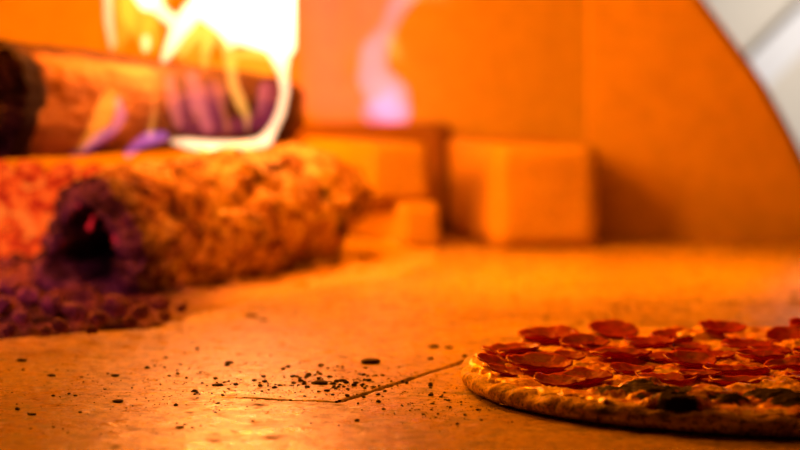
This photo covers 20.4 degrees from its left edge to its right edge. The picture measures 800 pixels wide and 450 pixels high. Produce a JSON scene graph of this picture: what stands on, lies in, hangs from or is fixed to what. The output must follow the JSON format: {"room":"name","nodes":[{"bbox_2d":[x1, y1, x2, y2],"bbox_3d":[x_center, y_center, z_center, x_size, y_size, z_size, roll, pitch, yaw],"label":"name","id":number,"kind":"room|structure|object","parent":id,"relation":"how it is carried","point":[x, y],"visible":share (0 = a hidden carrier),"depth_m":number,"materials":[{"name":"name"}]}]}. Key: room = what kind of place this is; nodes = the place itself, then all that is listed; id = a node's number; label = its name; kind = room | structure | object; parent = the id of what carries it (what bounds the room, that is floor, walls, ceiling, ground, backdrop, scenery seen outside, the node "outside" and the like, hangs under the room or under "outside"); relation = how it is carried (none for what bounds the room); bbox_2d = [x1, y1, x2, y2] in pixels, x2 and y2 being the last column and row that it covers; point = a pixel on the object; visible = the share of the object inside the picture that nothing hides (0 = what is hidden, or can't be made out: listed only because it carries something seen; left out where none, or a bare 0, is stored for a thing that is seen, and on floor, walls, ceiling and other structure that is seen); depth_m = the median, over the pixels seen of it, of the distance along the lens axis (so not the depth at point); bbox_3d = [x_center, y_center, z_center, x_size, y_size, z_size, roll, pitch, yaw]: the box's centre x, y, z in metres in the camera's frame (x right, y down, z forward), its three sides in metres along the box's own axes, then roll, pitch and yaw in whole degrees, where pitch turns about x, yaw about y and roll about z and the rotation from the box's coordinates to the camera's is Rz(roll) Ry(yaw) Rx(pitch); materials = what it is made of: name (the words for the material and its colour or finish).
{"room":"pizza oven interior","nodes":[
{"label":"pizza oven interior","id":0,"kind":"room"},
{"bbox_2d":[0,0,586,179],"bbox_3d":[-0.470,-0.372,2.128,1.460,0.760,0.100,0,4,0],"label":"wall","id":1,"kind":"structure","parent":0,"point":[481,68],"depth_m":2.09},
{"bbox_2d":[0,228,799,449],"bbox_3d":[0.000,0.052,1.433,2.600,0.003,2.350,0,4,0],"label":"floor","id":2,"kind":"structure","parent":0,"point":[477,294],"depth_m":1.19,"materials":[{"name":"stone"}]},
{"bbox_2d":[2,323,17,337],"bbox_3d":[-0.210,0.057,1.200,0.008,0.008,0.009,-4,6,-43],"label":"lump","id":3,"kind":"object","parent":2,"relation":"on","point":[10,330],"visible":1,"depth_m":1.20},
{"bbox_2d":[12,308,31,326],"bbox_3d":[-0.213,0.052,1.252,0.012,0.010,0.010,2,5,22],"label":"lump","id":4,"kind":"object","parent":2,"relation":"on","point":[21,317],"visible":1,"depth_m":1.25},
{"bbox_2d":[16,358,27,361],"bbox_3d":[-0.197,0.070,1.162,0.006,0.002,0.005,0,4,-2],"label":"crumb","id":5,"kind":"object","parent":2,"relation":"on","point":[19,359],"visible":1,"depth_m":1.16,"materials":[{"name":"black food"}]},
{"bbox_2d":[40,325,52,334],"bbox_3d":[-0.191,0.057,1.204,0.006,0.005,0.008,-3,5,-37],"label":"lump","id":6,"kind":"object","parent":2,"relation":"on","point":[45,329],"visible":1,"depth_m":1.20,"materials":[{"name":"brown"}]},
{"bbox_2d":[51,317,69,333],"bbox_3d":[-0.186,0.055,1.217,0.012,0.009,0.009,1,4,17],"label":"lump","id":7,"kind":"object","parent":2,"relation":"on","point":[57,324],"visible":1,"depth_m":1.21,"materials":[{"name":"brown"}]},
{"bbox_2d":[86,325,98,334],"bbox_3d":[-0.167,0.057,1.204,0.006,0.005,0.007,1,4,11],"label":"lump","id":8,"kind":"object","parent":2,"relation":"on","point":[91,329],"visible":1,"depth_m":1.20,"materials":[{"name":"brown"}]},
{"bbox_2d":[88,308,109,327],"bbox_3d":[-0.169,0.052,1.251,0.012,0.011,0.013,3,5,33],"label":"lump","id":9,"kind":"object","parent":2,"relation":"on","point":[98,318],"visible":0.96,"depth_m":1.25,"materials":[{"name":"brown"}]},
{"bbox_2d":[112,399,122,402],"bbox_3d":[-0.130,0.081,1.023,0.006,0.002,0.004,1,4,15],"label":"crumb","id":10,"kind":"object","parent":2,"relation":"on","point":[115,400],"visible":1,"depth_m":1.02,"materials":[{"name":"black food"}]},
{"bbox_2d":[121,315,137,329],"bbox_3d":[-0.150,0.054,1.237,0.009,0.008,0.009,-1,4,-13],"label":"lump","id":11,"kind":"object","parent":2,"relation":"on","point":[128,321],"visible":1,"depth_m":1.23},
{"bbox_2d":[130,302,150,320],"bbox_3d":[-0.149,0.050,1.280,0.012,0.011,0.014,-1,4,-14],"label":"lump","id":12,"kind":"object","parent":2,"relation":"on","point":[139,312],"visible":0.95,"depth_m":1.28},
{"bbox_2d":[158,310,170,321],"bbox_3d":[-0.134,0.052,1.267,0.008,0.006,0.008,1,4,14],"label":"lump","id":13,"kind":"object","parent":2,"relation":"on","point":[165,315],"visible":1,"depth_m":1.26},
{"bbox_2d":[176,302,187,312],"bbox_3d":[-0.128,0.049,1.309,0.006,0.007,0.008,1,4,10],"label":"lump","id":14,"kind":"object","parent":2,"relation":"on","point":[181,308],"visible":1,"depth_m":1.31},
{"bbox_2d":[29,141,374,294],"bbox_3d":[-0.118,-0.012,1.599,0.113,0.096,0.370,2,5,29],"label":"log","id":15,"kind":"object","parent":2,"relation":"on","point":[210,214],"visible":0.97,"depth_m":1.50,"materials":[{"name":"brown wood"}]},
{"bbox_2d":[0,39,304,159],"bbox_3d":[-0.184,-0.095,1.625,0.084,0.084,0.345,3,5,38],"label":"log","id":16,"kind":"object","parent":15,"relation":"on","point":[56,101],"visible":0.98,"depth_m":1.56,"materials":[{"name":"brown wood"}]},
{"label":"ember","id":17,"kind":"object","parent":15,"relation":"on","visible":0},
{"bbox_2d":[43,161,79,190],"bbox_3d":[-0.240,-0.034,1.580,0.025,0.021,0.024,-2,5,-28],"label":"ember","id":18,"kind":"object","parent":17,"relation":"on","point":[60,175],"visible":0.91,"depth_m":1.57,"materials":[{"name":"brown wood"}]},
{"bbox_2d":[78,163,104,177],"bbox_3d":[-0.223,-0.036,1.612,0.018,0.018,0.020,4,6,40],"label":"ember","id":19,"kind":"object","parent":17,"relation":"on","point":[91,169],"visible":0.35,"depth_m":1.61,"materials":[{"name":"brown wood"}]},
{"bbox_2d":[212,383,223,385],"bbox_3d":[-0.088,0.077,1.073,0.006,0.002,0.005,-2,5,-20],"label":"crumb","id":20,"kind":"object","parent":2,"relation":"on","point":[215,384],"visible":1,"depth_m":1.07,"materials":[{"name":"black food"}]},
{"bbox_2d":[0,227,437,339],"bbox_3d":[-0.295,0.027,1.587,0.650,0.028,0.734,0,4,0],"label":"bed","id":21,"kind":"object","parent":2,"relation":"on","point":[200,298],"visible":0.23,"depth_m":1.47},
{"bbox_2d":[0,295,12,315],"bbox_3d":[-0.236,0.048,1.314,0.015,0.012,0.013,-3,5,-37],"label":"lump","id":22,"kind":"object","parent":21,"relation":"on","point":[5,303],"visible":1,"depth_m":1.31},
{"bbox_2d":[0,257,19,268],"bbox_3d":[-0.273,0.030,1.540,0.023,0.015,0.017,-4,6,-43],"label":"lump","id":23,"kind":"object","parent":21,"relation":"on","point":[6,262],"visible":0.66,"depth_m":1.54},
{"bbox_2d":[0,272,20,296],"bbox_3d":[-0.251,0.038,1.424,0.017,0.015,0.019,1,4,8],"label":"lump","id":24,"kind":"object","parent":21,"relation":"on","point":[9,284],"visible":0.97,"depth_m":1.42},
{"bbox_2d":[0,230,24,257],"bbox_3d":[-0.282,0.018,1.603,0.030,0.027,0.026,2,5,28],"label":"ember","id":25,"kind":"object","parent":21,"relation":"on","point":[10,242],"visible":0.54,"depth_m":1.59,"materials":[{"name":"brown wood"}]},
{"bbox_2d":[0,208,13,232],"bbox_3d":[-0.294,-0.008,1.604,0.034,0.031,0.035,0,4,-3],"label":"ember","id":26,"kind":"object","parent":25,"relation":"on","point":[6,220],"visible":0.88,"depth_m":1.60,"materials":[{"name":"brown wood"}]},
{"bbox_2d":[0,176,29,216],"bbox_3d":[-0.279,-0.021,1.601,0.034,0.032,0.030,3,5,39],"label":"ember","id":27,"kind":"object","parent":26,"relation":"on","point":[14,199],"visible":0.9,"depth_m":1.59,"materials":[{"name":"brown wood"}]},
{"bbox_2d":[0,160,13,178],"bbox_3d":[-0.290,-0.039,1.607,0.025,0.022,0.022,1,4,10],"label":"ember","id":28,"kind":"object","parent":27,"relation":"on","point":[6,169],"visible":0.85,"depth_m":1.60,"materials":[{"name":"orange wood"}]},
{"bbox_2d":[10,206,46,242],"bbox_3d":[-0.270,-0.001,1.617,0.032,0.030,0.030,4,6,42],"label":"ember","id":29,"kind":"object","parent":21,"relation":"on","point":[27,223],"visible":0.76,"depth_m":1.61,"materials":[{"name":"brown wood"}]},
{"bbox_2d":[27,188,57,216],"bbox_3d":[-0.257,-0.018,1.606,0.031,0.027,0.031,-3,5,-39],"label":"ember","id":30,"kind":"object","parent":29,"relation":"on","point":[41,202],"visible":0.59,"depth_m":1.59,"materials":[{"name":"brown wood"}]},
{"bbox_2d":[13,160,45,189],"bbox_3d":[-0.265,-0.036,1.595,0.024,0.021,0.022,0,4,-5],"label":"ember","id":31,"kind":"object","parent":30,"relation":"on","point":[30,175],"visible":0.98,"depth_m":1.59,"materials":[{"name":"brown wood"}]},
{"bbox_2d":[16,286,41,305],"bbox_3d":[-0.226,0.043,1.361,0.016,0.013,0.017,0,4,-3],"label":"lump","id":32,"kind":"object","parent":21,"relation":"on","point":[28,296],"visible":0.98,"depth_m":1.36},
{"bbox_2d":[22,232,44,256],"bbox_3d":[-0.256,0.016,1.585,0.024,0.023,0.026,1,4,7],"label":"ember","id":33,"kind":"object","parent":21,"relation":"on","point":[33,246],"visible":0.41,"depth_m":1.58,"materials":[{"name":"brown wood"}]},
{"bbox_2d":[43,214,54,232],"bbox_3d":[-0.244,0.002,1.587,0.022,0.021,0.024,-1,4,-19],"label":"ember","id":34,"kind":"object","parent":33,"relation":"on","point":[48,218],"visible":0.16,"depth_m":1.58,"materials":[{"name":"orange wood"}]},
{"bbox_2d":[30,271,42,287],"bbox_3d":[-0.236,0.036,1.463,0.014,0.012,0.015,-2,5,-28],"label":"lump","id":35,"kind":"object","parent":21,"relation":"on","point":[36,282],"visible":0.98,"depth_m":1.46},
{"bbox_2d":[38,294,65,316],"bbox_3d":[-0.205,0.047,1.310,0.017,0.014,0.020,0,4,-2],"label":"lump","id":36,"kind":"object","parent":21,"relation":"on","point":[50,304],"visible":0.96,"depth_m":1.30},
{"bbox_2d":[60,303,88,322],"bbox_3d":[-0.186,0.051,1.276,0.015,0.012,0.016,-3,5,-38],"label":"lump","id":37,"kind":"object","parent":21,"relation":"on","point":[76,312],"visible":1,"depth_m":1.27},
{"bbox_2d":[103,294,131,317],"bbox_3d":[-0.166,0.048,1.305,0.016,0.014,0.017,1,4,13],"label":"lump","id":38,"kind":"object","parent":21,"relation":"on","point":[116,306],"visible":0.99,"depth_m":1.30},
{"bbox_2d":[149,296,170,311],"bbox_3d":[-0.142,0.047,1.323,0.012,0.009,0.012,1,4,18],"label":"lump","id":39,"kind":"object","parent":21,"relation":"on","point":[159,303],"visible":0.98,"depth_m":1.32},
{"bbox_2d":[312,267,331,276],"bbox_3d":[-0.056,0.036,1.597,0.016,0.011,0.014,-2,5,-28],"label":"clump","id":40,"kind":"object","parent":21,"relation":"on","point":[322,271],"visible":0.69,"depth_m":1.59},
{"bbox_2d":[330,250,359,267],"bbox_3d":[-0.041,0.028,1.668,0.020,0.018,0.028,-4,5,-39],"label":"clump","id":41,"kind":"object","parent":21,"relation":"on","point":[340,256],"visible":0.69,"depth_m":1.66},
{"bbox_2d":[361,249,383,260],"bbox_3d":[-0.021,0.026,1.714,0.017,0.014,0.021,0,4,-3],"label":"clump","id":42,"kind":"object","parent":21,"relation":"on","point":[370,254],"visible":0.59,"depth_m":1.71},
{"bbox_2d":[244,313,257,317],"bbox_3d":[-0.091,0.056,1.361,0.009,0.003,0.007,1,4,11],"label":"crumb","id":43,"kind":"object","parent":2,"relation":"on","point":[249,314],"visible":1,"depth_m":1.36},
{"bbox_2d":[6,340,526,449],"bbox_3d":[-0.089,0.077,1.073,0.304,0.001,0.356,0,4,0],"label":"charcoal dust","id":44,"kind":"object","parent":2,"relation":"on","point":[412,340],"visible":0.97,"depth_m":1.06,"materials":[{"name":"black"}]},
{"bbox_2d":[312,380,327,384],"bbox_3d":[-0.039,0.076,1.080,0.008,0.002,0.006,0,4,0],"label":"crumb","id":45,"kind":"object","parent":2,"relation":"on","point":[317,382],"visible":1,"depth_m":1.08,"materials":[{"name":"black food"}]},
{"bbox_2d":[360,358,380,363],"bbox_3d":[-0.015,0.071,1.154,0.011,0.004,0.008,0,4,1],"label":"crumb","id":46,"kind":"object","parent":2,"relation":"on","point":[365,360],"visible":1,"depth_m":1.15,"materials":[{"name":"black food"}]},
{"bbox_2d":[293,122,451,231],"bbox_3d":[-0.026,-0.045,2.060,0.147,0.098,0.056,0,4,0],"label":"firebrick","id":47,"kind":"object","parent":2,"relation":"on","point":[435,136],"visible":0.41,"depth_m":2.03,"materials":[{"name":"brick"}]},
{"bbox_2d":[350,201,439,247],"bbox_3d":[-0.007,-0.005,1.921,0.035,0.038,0.161,-1,4,-18],"label":"firebrick","id":48,"kind":"object","parent":2,"relation":"on","point":[415,224],"visible":0.65,"depth_m":1.85,"materials":[{"name":"brick"}]},
{"bbox_2d":[302,137,428,201],"bbox_3d":[-0.032,-0.049,1.922,0.057,0.048,0.156,-2,5,-24],"label":"firebrick","id":49,"kind":"object","parent":48,"relation":"on","point":[397,171],"visible":0.59,"depth_m":1.85,"materials":[{"name":"brick"}]},
{"bbox_2d":[428,344,438,347],"bbox_3d":[0.018,0.066,1.218,0.006,0.002,0.006,1,4,18],"label":"crumb","id":50,"kind":"object","parent":2,"relation":"on","point":[431,345],"visible":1,"depth_m":1.22,"materials":[{"name":"brown food"}]},
{"bbox_2d":[447,136,598,248],"bbox_3d":[0.104,-0.031,1.946,0.089,0.087,0.201,-1,4,-10],"label":"firebrick","id":51,"kind":"object","parent":2,"relation":"on","point":[512,192],"visible":1,"depth_m":1.85,"materials":[{"name":"brick"}]},
{"bbox_2d":[460,317,799,437],"bbox_3d":[0.188,0.068,1.073,0.318,0.020,0.318,0,4,6],"label":"pizza","id":52,"kind":"object","parent":2,"relation":"on","point":[735,378],"visible":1,"depth_m":1.03,"materials":[{"name":"red food"}]},
{"bbox_2d":[586,0,799,240],"bbox_3d":[0.279,-0.266,1.931,0.230,0.579,0.030,0,4,0],"label":"wall","id":53,"kind":"structure","parent":0,"point":[693,144],"depth_m":1.93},
{"bbox_2d":[704,0,799,147],"bbox_3d":[1.200,-0.516,2.995,2.000,1.500,0.050,0,4,0],"label":"wall","id":54,"kind":"structure","parent":0,"point":[749,23],"depth_m":2.99,"materials":[{"name":"beige paint"}]},
{"bbox_2d":[747,5,799,86],"bbox_3d":[0.629,-0.358,2.947,0.677,0.678,0.030,0,4,0],"label":"trim","id":55,"kind":"structure","parent":54,"relation":"attached to","point":[781,47],"depth_m":2.94,"materials":[{"name":"white paint"}]}
]}

